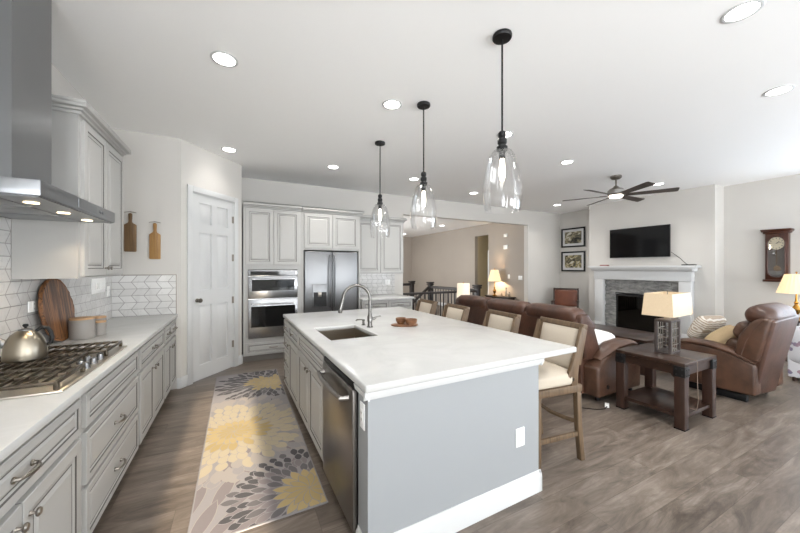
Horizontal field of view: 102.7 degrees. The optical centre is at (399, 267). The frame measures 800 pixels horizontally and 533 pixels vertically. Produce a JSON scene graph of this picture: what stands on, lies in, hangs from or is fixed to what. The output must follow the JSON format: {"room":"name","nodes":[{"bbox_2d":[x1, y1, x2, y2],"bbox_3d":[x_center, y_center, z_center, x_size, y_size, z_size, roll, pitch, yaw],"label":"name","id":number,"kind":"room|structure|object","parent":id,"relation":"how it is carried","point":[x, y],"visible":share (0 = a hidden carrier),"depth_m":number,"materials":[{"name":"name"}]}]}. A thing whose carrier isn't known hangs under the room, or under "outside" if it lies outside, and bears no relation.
{"room":"open-plan kitchen","nodes":[
{"label":"open-plan kitchen","id":0,"kind":"room"},
{"bbox_2d":[52,63,109,318],"bbox_3d":[-1.539,-0.055,0.058,0.150,3.050,11.100,0,0,-27],"label":"wall","id":1,"kind":"structure","parent":0,"point":[61,86],"depth_m":2.60,"materials":[{"name":"paint"}]},
{"bbox_2d":[0,216,111,355],"bbox_3d":[-2.264,0.113,1.662,0.012,0.886,4.357,0,0,-27],"label":"tile backsplash","id":2,"kind":"structure","parent":1,"relation":"attached to","point":[15,294],"depth_m":2.10,"materials":[{"name":"white tile"}]},
{"bbox_2d":[28,300,37,312],"bbox_3d":[-2.532,0.265,2.212,0.010,0.075,0.120,0,0,-27],"label":"wall outlet","id":3,"kind":"object","parent":2,"relation":"attached to","point":[32,305],"visible":0.9,"depth_m":2.20,"materials":[{"name":"white plastic"}]},
{"bbox_2d":[91,278,104,293],"bbox_3d":[-3.049,0.179,3.227,0.010,0.148,0.339,0,0,-27],"label":"light switch","id":4,"kind":"object","parent":2,"relation":"attached to","point":[98,284],"visible":1,"depth_m":3.21,"materials":[{"name":"white plastic"}]},
{"bbox_2d":[0,0,114,223],"bbox_3d":[-1.974,-0.940,1.677,0.504,1.279,0.940,0,0,-27],"label":"range hood","id":5,"kind":"object","parent":1,"relation":"attached to","point":[27,191],"visible":1,"depth_m":1.62,"materials":[{"name":"silver metal"}]},
{"bbox_2d":[23,201,39,203],"bbox_3d":[-1.711,-0.303,1.485,0.051,0.004,0.051,0,0,36],"label":"hood light","id":6,"kind":"object","parent":5,"relation":"on","point":[27,202],"depth_m":1.47,"materials":[{"name":"white"}]},
{"bbox_2d":[11,94,130,278],"bbox_3d":[-2.463,-0.520,2.477,0.370,1.180,1.010,0,0,-27],"label":"upper cabinet","id":7,"kind":"object","parent":1,"relation":"attached to","point":[87,154],"visible":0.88,"depth_m":2.14,"materials":[{"name":"paint"}]},
{"bbox_2d":[111,128,180,389],"bbox_3d":[-2.994,-0.055,3.806,0.660,3.050,0.100,0,0,-27],"label":"wall","id":8,"kind":"structure","parent":0,"point":[152,171],"depth_m":3.79,"materials":[{"name":"paint"}]},
{"bbox_2d":[112,274,176,316],"bbox_3d":[-2.980,0.317,3.749,0.604,0.479,0.014,0,0,-27],"label":"tile backsplash","id":9,"kind":"structure","parent":8,"relation":"attached to","point":[156,294],"depth_m":3.74,"materials":[{"name":"white tile"}]},
{"bbox_2d":[180,139,242,387],"bbox_3d":[-2.593,-0.055,4.421,0.118,3.050,1.054,0,0,14],"label":"wall","id":10,"kind":"structure","parent":0,"point":[204,172],"depth_m":4.16,"materials":[{"name":"paint"}]},
{"bbox_2d":[193,193,233,381],"bbox_3d":[-2.549,0.251,4.412,0.129,2.418,0.700,0,0,14],"label":"door","id":11,"kind":"structure","parent":10,"relation":"in","point":[213,219],"depth_m":4.36,"materials":[{"name":"white paint"}]},
{"bbox_2d":[242,177,559,351],"bbox_3d":[0.883,-0.055,7.509,8.450,3.050,0.140,0,0,-27],"label":"wall","id":12,"kind":"structure","parent":0,"point":[541,229],"depth_m":7.48,"materials":[{"name":"paint"}]},
{"bbox_2d":[360,273,394,294],"bbox_3d":[-0.581,0.333,6.676,1.035,0.446,0.015,0,0,-27],"label":"tile backsplash","id":13,"kind":"structure","parent":12,"relation":"attached to","point":[375,283],"depth_m":6.72,"materials":[{"name":"white tile"}]},
{"bbox_2d":[360,215,406,273],"bbox_3d":[-0.446,-0.455,6.478,1.095,1.130,0.470,0,0,-27],"label":"upper cabinet","id":14,"kind":"object","parent":12,"relation":"attached to","point":[381,242],"visible":0.66,"depth_m":6.30,"materials":[{"name":"paint"}]},
{"bbox_2d":[403,237,411,295],"bbox_3d":[-1.591,0.030,13.611,4.720,2.880,0.100,0,0,-27],"label":"wall","id":15,"kind":"structure","parent":0,"point":[407,241],"depth_m":14.54,"materials":[{"name":"paint"}]},
{"bbox_2d":[52,0,799,213],"bbox_3d":[1.007,-1.630,5.900,10.050,0.100,19.400,0,0,-27],"label":"ceiling","id":16,"kind":"structure","parent":0,"point":[668,92],"depth_m":2.76,"materials":[{"name":"paint"}]},
{"bbox_2d":[210,51,237,67],"bbox_3d":[-1.329,-1.577,2.421,0.190,0.007,0.190,0,0,-27],"label":"recessed light","id":17,"kind":"object","parent":16,"relation":"in","point":[222,58],"visible":1,"depth_m":2.41,"materials":[{"name":"white paint"}]},
{"bbox_2d":[221,147,236,151],"bbox_3d":[-2.281,-1.577,4.270,0.190,0.007,0.190,0,0,-27],"label":"recessed light","id":18,"kind":"object","parent":16,"relation":"in","point":[227,149],"visible":1,"depth_m":4.25,"materials":[{"name":"white paint"}]},
{"bbox_2d":[375,140,384,220],"bbox_3d":[-0.251,-0.983,4.024,0.262,1.195,0.262,0,0,-27],"label":"pendant light","id":19,"kind":"object","parent":16,"relation":"hanging from","point":[380,143],"visible":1,"depth_m":4.01,"materials":[{"name":"black metal"}]},
{"bbox_2d":[377,194,382,208],"bbox_3d":[-0.251,-0.833,4.024,0.072,0.185,0.071,0,0,-27],"label":"socket","id":20,"kind":"object","parent":19,"relation":"attached to","point":[379,203],"depth_m":4.00,"materials":[{"name":"black metal"}]},
{"bbox_2d":[382,99,401,109],"bbox_3d":[-0.077,-1.577,3.092,0.190,0.007,0.190,0,0,-27],"label":"recessed light","id":21,"kind":"object","parent":16,"relation":"in","point":[391,104],"visible":1,"depth_m":3.08,"materials":[{"name":"white paint"}]},
{"bbox_2d":[417,101,429,206],"bbox_3d":[0.228,-0.983,3.084,0.262,1.195,0.262,0,0,-27],"label":"pendant light","id":22,"kind":"object","parent":16,"relation":"hanging from","point":[422,105],"visible":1,"depth_m":3.07,"materials":[{"name":"black metal"}]},
{"bbox_2d":[420,171,426,190],"bbox_3d":[0.228,-0.833,3.084,0.072,0.185,0.071,0,0,-27],"label":"socket","id":23,"kind":"object","parent":22,"relation":"attached to","point":[423,183],"depth_m":3.06,"materials":[{"name":"black metal"}]},
{"bbox_2d":[492,28,511,181],"bbox_3d":[0.693,-0.983,2.171,0.262,1.195,0.262,0,0,-27],"label":"pendant light","id":24,"kind":"object","parent":16,"relation":"hanging from","point":[501,36],"visible":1,"depth_m":2.16,"materials":[{"name":"black metal"}]},
{"bbox_2d":[497,131,507,159],"bbox_3d":[0.693,-0.833,2.171,0.072,0.185,0.071,0,0,-27],"label":"socket","id":25,"kind":"object","parent":24,"relation":"attached to","point":[502,147],"depth_m":2.15,"materials":[{"name":"black metal"}]},
{"bbox_2d":[563,175,679,205],"bbox_3d":[3.710,-1.389,5.495,1.652,0.381,1.496,0,0,-27],"label":"ceiling fan","id":26,"kind":"object","parent":16,"relation":"hanging from","point":[616,191],"visible":1,"depth_m":5.38,"materials":[{"name":"black metal"}]},
{"bbox_2d":[720,0,764,23],"bbox_3d":[2.105,-1.577,1.970,0.190,0.007,0.190,0,0,-27],"label":"recessed light","id":27,"kind":"object","parent":16,"relation":"in","point":[746,9],"visible":1,"depth_m":1.96,"materials":[{"name":"white paint"}]},
{"bbox_2d":[762,85,794,96],"bbox_3d":[3.373,-1.577,2.852,0.190,0.007,0.190,0,0,-27],"label":"recessed light","id":28,"kind":"object","parent":16,"relation":"in","point":[782,89],"visible":1,"depth_m":2.84,"materials":[{"name":"white paint"}]},
{"bbox_2d":[92,301,799,532],"bbox_3d":[1.007,1.520,5.900,10.050,0.100,19.400,0,0,-27],"label":"floor","id":29,"kind":"structure","parent":0,"point":[737,470],"depth_m":2.29,"materials":[{"name":"brown wood"}]},
{"bbox_2d":[0,398,80,532],"bbox_3d":[-1.545,1.032,0.970,0.648,0.876,0.988,0,0,-27],"label":"base cabinet","id":30,"kind":"object","parent":29,"relation":"on","point":[40,481],"visible":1,"depth_m":1.24,"materials":[{"name":"paint"}]},
{"bbox_2d":[78,351,137,532],"bbox_3d":[-1.992,1.032,1.847,0.648,0.876,0.978,0,0,-27],"label":"base cabinet","id":31,"kind":"object","parent":29,"relation":"on","point":[108,436],"visible":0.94,"depth_m":1.81,"materials":[{"name":"paint"}]},
{"bbox_2d":[136,329,163,444],"bbox_3d":[-2.427,1.032,2.703,0.648,0.876,0.938,0,0,-27],"label":"base cabinet","id":32,"kind":"object","parent":29,"relation":"on","point":[150,374],"visible":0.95,"depth_m":2.72,"materials":[{"name":"paint"}]},
{"bbox_2d":[162,319,177,398],"bbox_3d":[-2.802,1.032,3.438,0.648,0.876,0.708,0,0,-27],"label":"base cabinet","id":33,"kind":"object","parent":29,"relation":"on","point":[169,346],"visible":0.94,"depth_m":3.50,"materials":[{"name":"paint"}]},
{"bbox_2d":[187,369,327,532],"bbox_3d":[-1.456,1.465,3.150,0.755,0.010,2.965,0,0,-27],"label":"runner rug","id":34,"kind":"object","parent":29,"relation":"on","point":[257,468],"visible":1,"depth_m":2.39,"materials":[{"name":"fabric"}]},
{"bbox_2d":[243,201,301,361],"bbox_3d":[-2.153,0.220,5.378,0.875,2.500,0.662,0,0,-27],"label":"tall cabinet","id":35,"kind":"object","parent":29,"relation":"on","point":[272,232],"visible":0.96,"depth_m":5.10,"materials":[{"name":"paint"}]},
{"bbox_2d":[248,270,297,338],"bbox_3d":[-2.125,0.565,5.322,0.735,1.070,0.586,0,0,-27],"label":"wall oven","id":36,"kind":"object","parent":35,"relation":"in","point":[272,294],"visible":0.92,"depth_m":5.08,"materials":[{"name":"silver metal"}]},
{"bbox_2d":[283,319,290,389],"bbox_3d":[-1.040,1.032,3.796,0.652,0.876,0.378,0,0,-28],"label":"base cabinet","id":37,"kind":"object","parent":29,"relation":"on","point":[286,323],"visible":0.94,"depth_m":3.64,"materials":[{"name":"paint"}]},
{"bbox_2d":[287,324,299,408],"bbox_3d":[-0.829,1.032,3.399,0.652,0.876,0.518,0,0,-28],"label":"base cabinet","id":38,"kind":"object","parent":29,"relation":"on","point":[293,332],"visible":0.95,"depth_m":3.25,"materials":[{"name":"paint"}]},
{"bbox_2d":[298,333,324,460],"bbox_3d":[-0.485,1.032,2.752,0.652,0.876,0.943,0,0,-28],"label":"base cabinet","id":39,"kind":"object","parent":29,"relation":"on","point":[310,359],"visible":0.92,"depth_m":2.55,"materials":[{"name":"paint"}]},
{"bbox_2d":[304,251,357,312],"bbox_3d":[-1.300,0.583,5.779,0.930,1.735,0.721,0,0,-27],"label":"refrigerator","id":40,"kind":"object","parent":29,"relation":"on","point":[327,275],"visible":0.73,"depth_m":5.49,"materials":[{"name":"silver metal"}]},
{"bbox_2d":[302,206,363,312],"bbox_3d":[-1.276,0.223,5.825,1.090,2.495,0.660,0,0,-27],"label":"upper cabinet","id":41,"kind":"object","parent":29,"relation":"on","point":[323,229],"visible":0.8,"depth_m":5.54,"materials":[{"name":"paint"}]},
{"bbox_2d":[316,356,357,531],"bbox_3d":[-0.147,1.034,2.048,0.676,0.872,0.612,0,0,-28],"label":"dishwasher","id":42,"kind":"object","parent":29,"relation":"on","point":[340,396],"visible":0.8,"depth_m":1.80,"materials":[{"name":"silver metal"}]},
{"bbox_2d":[360,299,411,308],"bbox_3d":[-0.384,1.032,6.290,1.033,0.876,0.842,0,0,-27],"label":"base cabinet","id":43,"kind":"object","parent":29,"relation":"on","point":[405,303],"visible":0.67,"depth_m":5.96,"materials":[{"name":"paint"}]},
{"bbox_2d":[360,294,413,300],"bbox_3d":[-0.379,0.575,6.308,1.060,0.038,0.825,0,0,-27],"label":"countertop","id":44,"kind":"structure","parent":43,"relation":"on","point":[377,297],"depth_m":6.08,"materials":[{"name":"white stone"}]},
{"bbox_2d":[415,298,437,314],"bbox_3d":[0.166,0.951,4.280,0.531,1.038,0.456,0,0,-23],"label":"bar stool","id":45,"kind":"object","parent":29,"relation":"on","point":[423,305],"visible":0.17,"depth_m":4.31,"materials":[{"name":"beige fabric"}]},
{"bbox_2d":[419,302,431,312],"bbox_3d":[0.343,0.630,4.354,0.118,0.322,0.375,0,0,-23],"label":"cushion","id":46,"kind":"object","parent":45,"relation":"on","point":[425,307],"depth_m":4.33,"materials":[{"name":"beige fabric"}]},
{"bbox_2d":[403,281,481,315],"bbox_3d":[0.033,0.948,8.793,3.040,1.045,3.080,0,0,-27],"label":"stair railing","id":47,"kind":"object","parent":29,"relation":"on","point":[476,291],"visible":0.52,"depth_m":8.30,"materials":[{"name":"brown wood"}]},
{"bbox_2d":[354,359,543,532],"bbox_3d":[-0.221,1.032,2.966,1.267,0.876,2.616,0,0,-28],"label":"wall","id":48,"kind":"structure","parent":29,"relation":"on","point":[442,455],"depth_m":1.77,"materials":[{"name":"paint"}]},
{"bbox_2d":[360,401,364,430],"bbox_3d":[-0.190,0.740,1.604,0.010,0.130,0.060,0,0,-28],"label":"wall outlet","id":49,"kind":"object","parent":48,"relation":"attached to","point":[362,405],"visible":1,"depth_m":1.59,"materials":[{"name":"white plastic"}]},
{"bbox_2d":[360,408,362,423],"bbox_3d":[-0.192,0.740,1.603,0.004,0.068,0.034,0,0,-28],"label":"socket","id":50,"kind":"object","parent":49,"relation":"attached to","point":[361,409],"depth_m":1.60,"materials":[{"name":"white plastic"}]},
{"bbox_2d":[283,307,576,392],"bbox_3d":[-0.082,0.575,3.057,1.595,0.038,2.665,0,0,-28],"label":"countertop","id":51,"kind":"structure","parent":48,"relation":"on","point":[438,347],"depth_m":2.24,"materials":[{"name":"white stone"}]},
{"bbox_2d":[318,328,369,340],"bbox_3d":[-0.488,0.717,2.807,0.427,0.246,0.607,0,0,-28],"label":"sink","id":52,"kind":"object","parent":51,"relation":"in","point":[340,334],"visible":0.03,"depth_m":3.08,"materials":[{"name":"silver metal"}]},
{"bbox_2d":[338,284,380,327],"bbox_3d":[-0.374,0.351,2.980,0.403,0.410,0.060,0,0,-18],"label":"kitchen faucet","id":53,"kind":"object","parent":51,"relation":"on","point":[370,318],"visible":1,"depth_m":2.99,"materials":[{"name":"silver metal"}]},
{"bbox_2d":[391,323,417,326],"bbox_3d":[0.043,0.548,3.092,0.264,0.015,0.166,0,0,-8],"label":"serving tray","id":54,"kind":"object","parent":51,"relation":"on","point":[393,324],"visible":0.77,"depth_m":3.04,"materials":[{"name":"brown wood"}]},
{"bbox_2d":[396,317,405,323],"bbox_3d":[0.009,0.514,3.125,0.104,0.055,0.104,0,0,-28],"label":"wooden bowl","id":55,"kind":"object","parent":54,"relation":"on","point":[400,320],"visible":0.96,"depth_m":3.09,"materials":[{"name":"brown wood"}]},
{"bbox_2d":[405,318,416,325],"bbox_3d":[0.105,0.514,3.051,0.120,0.055,0.120,0,0,-28],"label":"wooden bowl","id":56,"kind":"object","parent":54,"relation":"on","point":[409,321],"visible":1,"depth_m":3.01,"materials":[{"name":"brown wood"}]},
{"bbox_2d":[516,427,524,447],"bbox_3d":[0.765,1.075,2.033,0.075,0.118,0.010,0,0,-28],"label":"wall outlet","id":57,"kind":"object","parent":48,"relation":"attached to","point":[520,432],"visible":1,"depth_m":2.03,"materials":[{"name":"white plastic"}]},
{"bbox_2d":[442,303,469,321],"bbox_3d":[0.462,0.951,3.700,0.531,1.038,0.456,0,0,-22],"label":"bar stool","id":58,"kind":"object","parent":29,"relation":"on","point":[453,311],"visible":0.2,"depth_m":3.73,"materials":[{"name":"beige fabric"}]},
{"bbox_2d":[446,307,462,319],"bbox_3d":[0.639,0.630,3.772,0.118,0.322,0.375,0,0,-22],"label":"cushion","id":59,"kind":"object","parent":58,"relation":"on","point":[456,313],"depth_m":3.75,"materials":[{"name":"beige fabric"}]},
{"bbox_2d":[485,295,515,299],"bbox_3d":[2.970,1.153,9.537,0.270,0.635,1.000,0,0,-27],"label":"console table","id":60,"kind":"object","parent":29,"relation":"on","point":[490,296],"visible":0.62,"depth_m":9.38,"materials":[{"name":"brown wood"}]},
{"bbox_2d":[488,268,500,295],"bbox_3d":[2.840,0.423,9.605,0.385,0.823,0.385,0,0,-27],"label":"table lamp","id":61,"kind":"object","parent":60,"relation":"on","point":[494,275],"visible":1,"depth_m":9.50,"materials":[{"name":"beige fabric"}]},
{"bbox_2d":[482,309,520,333],"bbox_3d":[0.811,0.951,3.103,0.531,1.038,0.456,0,0,-21],"label":"bar stool","id":62,"kind":"object","parent":29,"relation":"on","point":[510,322],"visible":0.2,"depth_m":3.13,"materials":[{"name":"beige fabric"}]},
{"bbox_2d":[488,314,512,331],"bbox_3d":[0.989,0.630,3.171,0.118,0.322,0.375,0,0,-21],"label":"cushion","id":63,"kind":"object","parent":62,"relation":"on","point":[504,322],"depth_m":3.14,"materials":[{"name":"beige fabric"}]},
{"bbox_2d":[456,295,639,400],"bbox_3d":[1.875,0.959,4.692,1.000,1.022,2.521,0,0,-27],"label":"leather sofa","id":64,"kind":"object","parent":29,"relation":"on","point":[597,369],"visible":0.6,"depth_m":3.66,"materials":[{"name":"brown leather"}]},
{"bbox_2d":[458,295,492,307],"bbox_3d":[1.217,0.545,5.157,0.250,0.194,0.707,0,0,-27],"label":"cushion","id":65,"kind":"object","parent":64,"relation":"on","point":[472,301],"depth_m":5.04,"materials":[{"name":"brown leather"}]},
{"bbox_2d":[487,298,530,313],"bbox_3d":[1.540,0.545,4.522,0.250,0.194,0.707,0,0,-27],"label":"cushion","id":66,"kind":"object","parent":64,"relation":"on","point":[505,305],"depth_m":4.40,"materials":[{"name":"brown leather"}]},
{"bbox_2d":[525,303,585,321],"bbox_3d":[1.864,0.545,3.886,0.250,0.194,0.707,0,0,-27],"label":"cushion","id":67,"kind":"object","parent":64,"relation":"on","point":[533,311],"depth_m":3.78,"materials":[{"name":"brown leather"}]},
{"bbox_2d":[595,329,614,344],"bbox_3d":[2.385,0.895,4.021,0.500,0.215,0.400,0,0,-31],"label":"throw pillow","id":68,"kind":"object","parent":64,"relation":"on","point":[602,336],"visible":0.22,"depth_m":3.91,"materials":[{"name":"white fabric"}]},
{"bbox_2d":[533,316,587,468],"bbox_3d":[1.127,0.951,2.580,0.531,1.038,0.456,0,0,-21],"label":"bar stool","id":69,"kind":"object","parent":29,"relation":"on","point":[558,375],"visible":0.64,"depth_m":2.44,"materials":[{"name":"brown wood"}]},
{"bbox_2d":[539,361,573,389],"bbox_3d":[1.080,0.838,2.561,0.430,0.144,0.450,0,0,-21],"label":"seat cushion","id":70,"kind":"object","parent":69,"relation":"on","point":[553,375],"depth_m":2.39,"materials":[{"name":"beige fabric"}]},
{"bbox_2d":[540,322,577,368],"bbox_3d":[1.306,0.630,2.648,0.118,0.322,0.375,0,0,-21],"label":"cushion","id":71,"kind":"object","parent":69,"relation":"on","point":[558,332],"depth_m":2.60,"materials":[{"name":"beige fabric"}]},
{"bbox_2d":[551,288,578,307],"bbox_3d":[4.304,1.004,8.332,0.620,0.931,0.741,0,0,30],"label":"accent chair","id":72,"kind":"object","parent":29,"relation":"on","point":[561,296],"visible":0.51,"depth_m":8.54,"materials":[{"name":"leather"}]},
{"bbox_2d":[594,323,673,375],"bbox_3d":[3.370,1.230,5.108,0.761,0.480,1.361,0,0,-27],"label":"coffee table","id":73,"kind":"object","parent":29,"relation":"on","point":[641,337],"visible":0.09,"depth_m":4.76,"materials":[{"name":"brown wood"}]},
{"bbox_2d":[615,343,716,431],"bbox_3d":[2.702,1.165,3.269,0.651,0.610,0.601,0,0,-27],"label":"end table","id":74,"kind":"object","parent":29,"relation":"on","point":[678,403],"visible":0.95,"depth_m":3.15,"materials":[{"name":"brown wood"}]},
{"bbox_2d":[625,386,709,416],"bbox_3d":[2.704,1.353,3.274,0.600,0.035,0.550,0,0,-27],"label":"shelf","id":75,"kind":"object","parent":74,"relation":"attached to","point":[653,397],"depth_m":3.22,"materials":[{"name":"brown wood"}]},
{"bbox_2d":[642,290,698,410],"bbox_3d":[2.786,0.779,3.212,0.490,1.107,0.426,0,0,-31],"label":"table lamp","id":76,"kind":"object","parent":74,"relation":"on","point":[667,305],"depth_m":3.21,"materials":[{"name":"beige fabric"}]},
{"bbox_2d":[671,302,799,401],"bbox_3d":[3.954,0.929,3.846,0.844,1.082,0.950,0,0,-26],"label":"leather recliner","id":77,"kind":"object","parent":29,"relation":"on","point":[751,363],"visible":0.81,"depth_m":3.48,"materials":[{"name":"brown leather"}]},
{"bbox_2d":[687,315,726,338],"bbox_3d":[3.985,0.770,4.162,0.401,0.314,0.260,0,0,-12],"label":"throw pillow","id":78,"kind":"object","parent":77,"relation":"on","point":[701,326],"visible":0.82,"depth_m":4.07,"materials":[{"name":"fabric"}]},
{"bbox_2d":[704,325,735,343],"bbox_3d":[3.880,0.830,3.839,0.413,0.333,0.321,0,0,-43],"label":"throw pillow","id":79,"kind":"object","parent":77,"relation":"on","point":[721,335],"visible":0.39,"depth_m":3.72,"materials":[{"name":"beige fabric"}]},
{"bbox_2d":[725,338,737,347],"bbox_3d":[4.018,0.909,3.712,0.560,0.237,0.268,0,0,-26],"label":"cushion","id":80,"kind":"object","parent":77,"relation":"on","point":[731,342],"depth_m":3.62,"materials":[{"name":"leather"}]},
{"bbox_2d":[733,320,749,337],"bbox_3d":[4.052,0.714,3.642,0.560,0.237,0.268,0,0,-26],"label":"cushion","id":81,"kind":"object","parent":77,"relation":"on","point":[740,326],"depth_m":3.57,"materials":[{"name":"leather"}]},
{"bbox_2d":[788,326,799,380],"bbox_3d":[5.699,1.020,3.992,0.980,0.900,0.940,0,0,-27],"label":"floral armchair","id":82,"kind":"object","parent":29,"relation":"on","point":[794,350],"visible":0.68,"depth_m":4.14,"materials":[{"name":"fabric"}]},
{"bbox_3d":[6.250,1.135,5.047,0.500,0.670,0.500,0,0,-27],"label":"side table","id":83,"kind":"object","parent":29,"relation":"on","visible":0},
{"bbox_2d":[776,272,799,318],"bbox_3d":[6.250,0.428,5.047,0.424,0.743,0.424,0,0,-27],"label":"table lamp","id":84,"kind":"object","parent":83,"relation":"on","point":[790,283],"visible":0.77,"depth_m":5.01,"materials":[{"name":"beige fabric"}]},
{"bbox_3d":[-1.157,1.032,0.208,0.648,0.876,0.718,0,0,-27],"label":"base cabinet","id":85,"kind":"object","parent":29,"relation":"on","visible":0},
{"bbox_2d":[0,314,177,461],"bbox_3d":[-1.982,0.575,1.804,0.615,0.038,4.355,0,0,-27],"label":"countertop","id":86,"kind":"structure","parent":85,"relation":"on","point":[21,419],"depth_m":1.43,"materials":[{"name":"white stone"}]},
{"bbox_2d":[38,279,74,340],"bbox_3d":[-2.592,0.313,2.423,0.089,0.482,0.486,0,0,-27],"label":"serving board","id":87,"kind":"object","parent":86,"relation":"on","point":[55,302],"visible":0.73,"depth_m":2.38,"materials":[{"name":"brown wood"}]},
{"bbox_2d":[0,340,126,400],"bbox_3d":[-1.949,0.529,1.723,0.530,0.053,0.940,0,0,-27],"label":"gas cooktop","id":88,"kind":"object","parent":86,"relation":"in","point":[60,370],"visible":0.88,"depth_m":1.64,"materials":[{"name":"silver metal"}]},
{"bbox_2d":[0,324,54,363],"bbox_3d":[-2.057,0.404,1.758,0.170,0.198,0.170,0,0,8],"label":"tea kettle","id":89,"kind":"object","parent":88,"relation":"on","point":[26,344],"visible":1,"depth_m":1.72,"materials":[{"name":"silver metal"}]},
{"bbox_2d":[68,316,94,339],"bbox_3d":[-2.516,0.474,2.534,0.152,0.164,0.152,0,0,-27],"label":"canister","id":90,"kind":"object","parent":86,"relation":"on","point":[79,328],"visible":1,"depth_m":2.48,"materials":[{"name":"grey ceramic"}]},
{"bbox_2d":[95,320,106,334],"bbox_3d":[-2.522,0.499,2.682,0.092,0.114,0.092,0,0,-27],"label":"canister","id":91,"kind":"object","parent":86,"relation":"on","point":[100,325],"visible":0.73,"depth_m":2.66,"materials":[{"name":"grey ceramic"}]},
{"bbox_2d":[95,315,106,321],"bbox_3d":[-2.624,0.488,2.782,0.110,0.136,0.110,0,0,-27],"label":"lid","id":92,"kind":"object","parent":91,"relation":"on","point":[102,317],"visible":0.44,"depth_m":2.77,"materials":[{"name":"brown wood"}]},
{"bbox_3d":[1.241,1.165,6.266,0.500,0.610,0.500,0,0,-27],"label":"side table","id":93,"kind":"object","parent":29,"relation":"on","visible":0},
{"bbox_2d":[457,282,469,297],"bbox_3d":[1.241,0.569,6.266,0.256,0.582,0.256,0,0,-27],"label":"table lamp","id":94,"kind":"object","parent":93,"relation":"on","point":[463,288],"visible":0.53,"depth_m":6.17,"materials":[{"name":"beige fabric"}]},
{"bbox_2d":[403,215,488,236],"bbox_3d":[0.450,-1.495,11.036,6.020,0.170,6.540,0,0,-27],"label":"ceiling","id":95,"kind":"structure","parent":0,"point":[414,226],"depth_m":10.62,"materials":[{"name":"paint"}]},
{"bbox_2d":[412,223,523,303],"bbox_3d":[2.027,0.030,11.840,0.120,2.880,6.540,0,0,-27],"label":"wall","id":96,"kind":"structure","parent":0,"point":[446,258],"depth_m":11.14,"materials":[{"name":"paint"}]},
{"bbox_2d":[478,235,487,296],"bbox_3d":[3.115,0.030,10.694,0.780,2.880,0.850,0,0,-27],"label":"wall","id":97,"kind":"structure","parent":0,"point":[482,240],"depth_m":10.92,"materials":[{"name":"beige paint"}]},
{"bbox_2d":[589,184,723,321],"bbox_3d":[5.563,-0.055,7.199,0.390,3.050,2.420,0,0,-27],"label":"wall","id":98,"kind":"structure","parent":0,"point":[695,216],"depth_m":6.47,"materials":[{"name":"paint"}]},
{"bbox_2d":[610,224,670,257],"bbox_3d":[5.322,-0.570,7.138,0.092,0.670,1.190,0,0,-27],"label":"television","id":99,"kind":"object","parent":98,"relation":"attached to","point":[648,241],"visible":1,"depth_m":7.05,"materials":[{"name":"black metal"}]},
{"bbox_2d":[587,265,701,338],"bbox_3d":[5.400,0.710,7.161,0.555,1.520,2.120,0,0,-27],"label":"fireplace mantel","id":100,"kind":"object","parent":98,"relation":"attached to","point":[623,310],"visible":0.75,"depth_m":7.18,"materials":[{"name":"white paint"}]},
{"bbox_2d":[587,265,701,267],"bbox_3d":[5.262,-0.028,7.091,0.245,0.045,2.120,0,0,-27],"label":"mantel shelf","id":101,"kind":"object","parent":100,"relation":"attached to","point":[675,266],"depth_m":6.75,"materials":[{"name":"white paint"}]},
{"bbox_2d":[560,174,799,325],"bbox_3d":[5.382,-0.055,8.128,0.130,3.050,19.200,0,0,-27],"label":"wall","id":102,"kind":"structure","parent":0,"point":[750,208],"depth_m":5.91,"materials":[{"name":"paint"}]},
{"bbox_2d":[561,251,584,271],"bbox_3d":[4.853,-0.185,8.981,0.028,0.560,0.710,0,0,-27],"label":"framed picture","id":103,"kind":"object","parent":102,"relation":"attached to","point":[573,260],"visible":1,"depth_m":8.97,"materials":[{"name":"black metal"}]},
{"bbox_2d":[565,255,581,267],"bbox_3d":[4.855,-0.185,8.982,0.002,0.350,0.500,0,0,-27],"label":"print","id":104,"kind":"object","parent":103,"relation":"attached to","point":[571,261],"depth_m":8.97},
{"bbox_2d":[561,226,584,247],"bbox_3d":[4.853,-0.855,8.981,0.028,0.540,0.710,0,0,-27],"label":"framed picture","id":105,"kind":"object","parent":102,"relation":"attached to","point":[570,237],"visible":1,"depth_m":8.97,"materials":[{"name":"black metal"}]},
{"bbox_2d":[565,231,581,243],"bbox_3d":[4.855,-0.855,8.982,0.002,0.330,0.500,0,0,-27],"label":"print","id":106,"kind":"object","parent":105,"relation":"attached to","point":[571,237],"depth_m":8.97},
{"bbox_2d":[760,228,793,281],"bbox_3d":[6.526,-0.215,5.541,0.180,0.910,0.353,0,0,-27],"label":"wall clock","id":107,"kind":"object","parent":102,"relation":"attached to","point":[777,241],"visible":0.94,"depth_m":5.52,"materials":[{"name":"brown wood"}]},
{"bbox_3d":[-3.096,-0.642,3.676,0.112,0.021,0.038,0,0,-27],"label":"wall hook","id":108,"kind":"object","parent":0,"visible":0},
{"bbox_2d":[124,213,136,251],"bbox_3d":[-3.093,-0.408,3.671,0.112,0.443,0.018,0,0,-27],"label":"paddle board","id":109,"kind":"object","parent":108,"relation":"hanging from","point":[130,229],"visible":1,"depth_m":3.67,"materials":[{"name":"brown wood"}]},
{"bbox_3d":[-2.893,-0.542,3.780,0.112,0.021,0.038,0,0,-27],"label":"wall hook","id":110,"kind":"object","parent":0,"visible":0},
{"bbox_2d":[149,223,160,258],"bbox_3d":[-2.890,-0.318,3.775,0.108,0.425,0.018,0,0,-27],"label":"paddle board","id":111,"kind":"object","parent":110,"relation":"hanging from","point":[154,237],"visible":1,"depth_m":3.77,"materials":[{"name":"brown wood"}]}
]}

